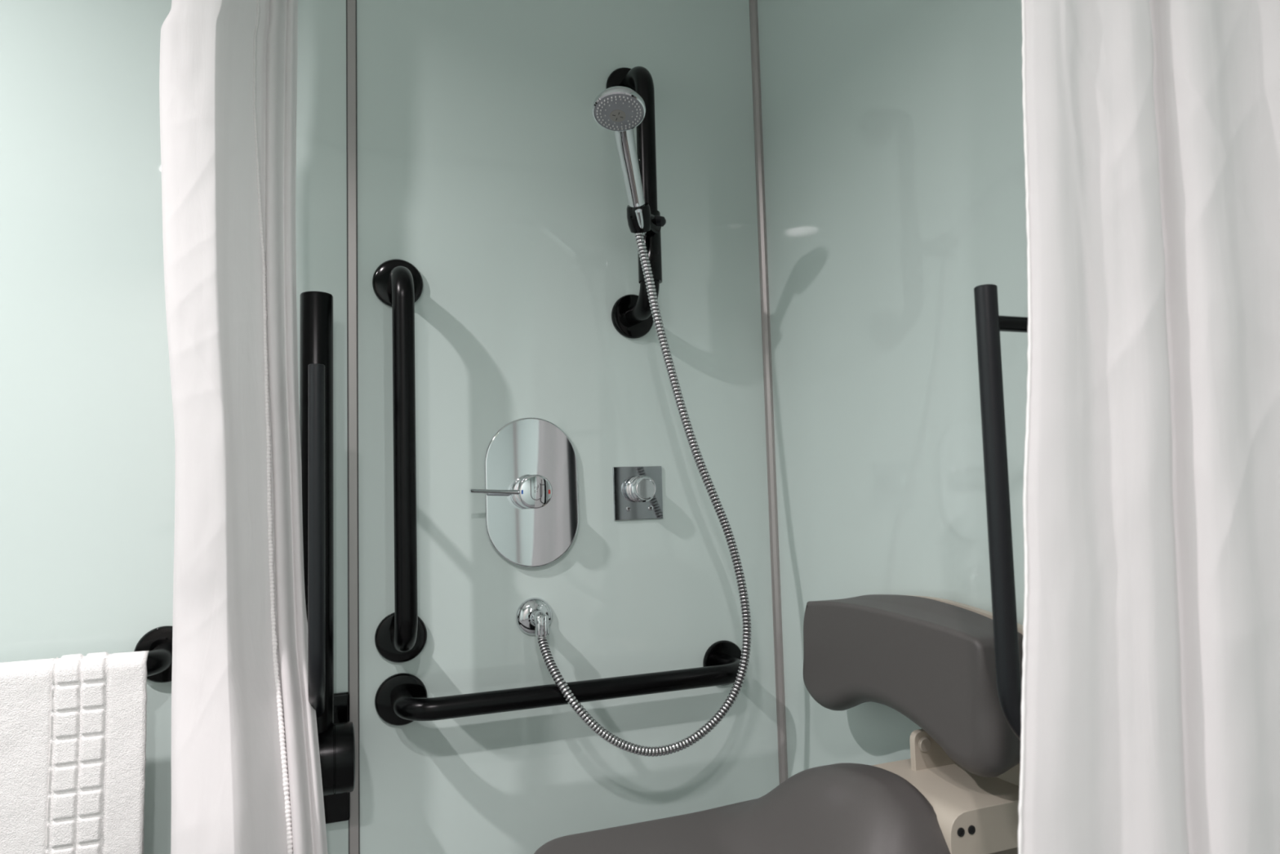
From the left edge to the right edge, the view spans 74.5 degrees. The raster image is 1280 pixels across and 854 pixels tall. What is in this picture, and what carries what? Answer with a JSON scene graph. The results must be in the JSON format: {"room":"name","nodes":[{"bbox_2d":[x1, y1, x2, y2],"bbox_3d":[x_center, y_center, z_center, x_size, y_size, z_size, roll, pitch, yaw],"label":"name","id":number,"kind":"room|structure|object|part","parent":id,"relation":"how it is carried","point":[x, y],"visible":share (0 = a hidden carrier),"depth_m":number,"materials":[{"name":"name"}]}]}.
{"room":"accessible shower room","nodes":[
{"label":"accessible shower room","id":0,"kind":"room"},
{"bbox_2d":[0,0,779,853],"bbox_3d":[-0.876,0.012,1.314,2.604,2.215,0.100,0,-4,-21],"label":"wall","id":1,"kind":"structure","parent":0,"point":[486,166],"depth_m":1.48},
{"bbox_2d":[133,625,172,682],"bbox_3d":[-0.987,0.343,1.130,0.685,0.085,0.113,0,-4,-21],"label":"towel rail","id":2,"kind":"object","parent":1,"relation":"attached to","point":[157,641],"visible":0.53,"depth_m":1.27,"materials":[{"name":"black plastic"}]},
{"bbox_2d":[0,650,148,853],"bbox_3d":[-0.875,0.570,1.106,0.398,0.511,0.055,0,-4,-21],"label":"towel","id":3,"kind":"object","parent":2,"relation":"hanging from","point":[73,727],"visible":1,"depth_m":1.14,"materials":[{"name":"white fabric"}]},
{"bbox_2d":[299,291,355,823],"bbox_3d":[-0.488,0.205,1.277,0.104,0.842,0.216,0,-4,-21],"label":"support rail","id":4,"kind":"object","parent":1,"relation":"attached to","point":[335,732],"visible":0.77,"depth_m":1.28,"materials":[{"name":"black plastic"}]},
{"bbox_3d":[-0.517,0.533,1.348,0.098,0.202,0.012,0,-4,-21],"label":"plate","id":5,"kind":"part","parent":4,"relation":"part of","materials":[{"name":"black plastic"}]},
{"bbox_2d":[346,0,359,853],"bbox_3d":[-0.482,0.008,1.412,0.018,2.215,0.008,0,-4,-21],"label":"trim","id":6,"kind":"structure","parent":1,"relation":"attached to","point":[351,5],"depth_m":1.41,"materials":[{"name":"silver metal"}]},
{"bbox_2d":[372,258,426,662],"bbox_3d":[-0.390,0.048,1.383,0.086,0.685,0.113,0,-4,-21],"label":"grab rail","id":7,"kind":"object","parent":1,"relation":"attached to","point":[401,636],"visible":1,"depth_m":1.34,"materials":[{"name":"black plastic"}]},
{"bbox_2d":[469,417,578,567],"bbox_3d":[-0.199,0.113,1.472,0.207,0.268,0.073,0,-4,-21],"label":"shower mixer","id":8,"kind":"object","parent":1,"relation":"attached to","point":[531,491],"visible":1,"depth_m":1.50,"materials":[{"name":"silver metal"}]},
{"bbox_3d":[-0.242,0.110,1.429,0.097,0.014,0.009,1,-5,-32],"label":"lever","id":9,"kind":"part","parent":8,"relation":"part of","materials":[{"name":"silver metal"}]},
{"bbox_3d":[-0.189,0.114,1.478,0.061,0.061,0.062,0,-4,-21],"label":"temperature knob","id":10,"kind":"part","parent":8,"relation":"part of","materials":[{"name":"silver metal"}]},
{"bbox_2d":[515,597,552,636],"bbox_3d":[-0.177,0.334,1.467,0.066,0.066,0.064,0,-4,-21],"label":"outlet","id":11,"kind":"object","parent":1,"relation":"attached to","point":[534,615],"visible":1,"depth_m":1.48,"materials":[{"name":"silver metal"}]},
{"bbox_3d":[-0.175,0.332,1.462,0.025,0.027,0.053,0,-4,-21],"label":"spout","id":12,"kind":"part","parent":11,"relation":"part of","materials":[{"name":"silver metal"}]},
{"bbox_2d":[537,233,751,756],"bbox_3d":[0.005,0.082,1.450,0.374,0.941,0.084,-1,-4,-5],"label":"shower hose","id":13,"kind":"object","parent":11,"relation":"attached to","point":[620,743],"visible":0.98,"depth_m":1.46,"materials":[{"name":"silver metal"}]},
{"bbox_2d":[374,640,742,725],"bbox_3d":[-0.100,0.449,1.461,0.683,0.085,0.113,0,-4,-21],"label":"grab rail","id":14,"kind":"object","parent":1,"relation":"attached to","point":[401,699],"visible":0.92,"depth_m":1.40,"materials":[{"name":"black plastic"}]},
{"bbox_2d":[605,66,666,338],"bbox_3d":[0.000,-0.440,1.539,0.086,0.532,0.188,-1,-4,-13],"label":"shower rail","id":15,"kind":"object","parent":1,"relation":"attached to","point":[632,317],"visible":0.81,"depth_m":1.53,"materials":[{"name":"black plastic"}]},
{"bbox_2d":[591,86,646,235],"bbox_3d":[-0.031,-0.426,1.377,0.083,0.171,0.242,-2,-4,0],"label":"shower head","id":16,"kind":"object","parent":15,"relation":"attached to","point":[618,109],"visible":0.96,"depth_m":1.32,"materials":[{"name":"silver metal"}]},
{"bbox_3d":[-0.016,-0.424,1.403,0.033,0.162,0.192,-2,-4,9],"label":"handle","id":17,"kind":"part","parent":16,"relation":"part of","materials":[{"name":"silver metal"}]},
{"bbox_2d":[626,202,651,233],"bbox_3d":[-0.002,-0.364,1.463,0.046,0.056,0.051,0,-4,-21],"label":"holder","id":18,"kind":"object","parent":15,"relation":"on","point":[633,224],"depth_m":1.45,"materials":[{"name":"black plastic"}]},
{"bbox_3d":[0.012,-0.363,1.492,0.038,0.038,0.056,-3,-4,17],"label":"holder arm","id":19,"kind":"part","parent":15,"relation":"part of","materials":[{"name":"black plastic"}]},
{"bbox_3d":[0.031,-0.366,1.496,0.030,0.023,0.019,-4,-5,30],"label":"tightening knob","id":20,"kind":"part","parent":15,"relation":"part of","materials":[{"name":"black plastic"}]},
{"bbox_2d":[613,466,662,519],"bbox_3d":[0.004,0.122,1.564,0.097,0.099,0.045,0,-4,-21],"label":"valve","id":21,"kind":"object","parent":1,"relation":"attached to","point":[637,491],"visible":1,"depth_m":1.57,"materials":[{"name":"silver metal"}]},
{"bbox_3d":[0.004,0.115,1.563,0.050,0.050,0.041,0,-4,-21],"label":"knob","id":22,"kind":"part","parent":21,"relation":"part of","materials":[{"name":"silver metal"}]},
{"bbox_2d":[749,0,787,784],"bbox_3d":[0.261,0.007,1.690,0.012,2.215,0.012,0,-4,-21],"label":"trim","id":23,"kind":"structure","parent":1,"relation":"attached to","point":[754,39],"depth_m":1.69,"materials":[{"name":"silver metal"}]},
{"bbox_2d":[757,0,1027,778],"bbox_3d":[0.775,-0.093,0.505,0.100,2.215,2.600,0,-4,-21],"label":"wall","id":24,"kind":"structure","parent":0,"point":[893,130],"depth_m":1.35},
{"bbox_2d":[533,594,1023,853],"bbox_3d":[0.172,0.482,1.120,0.586,0.472,0.443,0,-4,-21],"label":"chair","id":25,"kind":"object","parent":24,"relation":"attached to","point":[931,660],"visible":0.94,"depth_m":1.11,"materials":[{"name":"grey plastic"}]},
{"bbox_3d":[0.373,0.346,1.213,0.080,0.199,0.433,0,-4,-21],"label":"backrest","id":26,"kind":"part","parent":25,"relation":"part of","materials":[{"name":"grey plastic"}]},
{"bbox_3d":[0.411,0.445,1.169,0.080,0.052,0.010,0,-4,-21],"label":"pivot plate","id":27,"kind":"part","parent":25,"relation":"part of","materials":[{"name":"beige plastic"}]},
{"bbox_3d":[0.493,0.559,1.081,0.014,0.295,0.155,0,-4,-21],"label":"wall plate","id":28,"kind":"part","parent":25,"relation":"part of","materials":[{"name":"beige plastic"}]},
{"bbox_2d":[973,284,1027,740],"bbox_3d":[0.459,0.141,0.888,0.216,0.842,0.104,0,-4,-21],"label":"support rail","id":29,"kind":"object","parent":24,"relation":"attached to","point":[988,322],"visible":0.16,"depth_m":0.85,"materials":[{"name":"black plastic"}]},
{"bbox_3d":[-0.427,-1.237,0.140,2.604,0.080,2.800,0,-4,-21],"label":"ceiling","id":30,"kind":"structure","parent":0,"visible":0},
{"bbox_3d":[-0.036,-1.006,1.128,0.967,0.258,1.003,0,-4,-21],"label":"rail","id":31,"kind":"object","parent":30,"relation":"hanging from","visible":0},
{"bbox_2d":[159,0,328,853],"bbox_3d":[-0.537,0.062,1.179,0.193,1.938,0.234,-5,-6,43],"label":"shower curtain","id":32,"kind":"object","parent":31,"relation":"hanging from","point":[246,774],"visible":0.99,"depth_m":1.18,"materials":[{"name":"white fabric"}]},
{"bbox_2d":[1017,0,1279,853],"bbox_3d":[0.438,0.001,0.724,0.364,1.937,0.070,-1,-4,-15],"label":"shower curtain","id":33,"kind":"object","parent":31,"relation":"hanging from","point":[1150,696],"visible":1,"depth_m":0.73,"materials":[{"name":"white fabric"}]}
]}

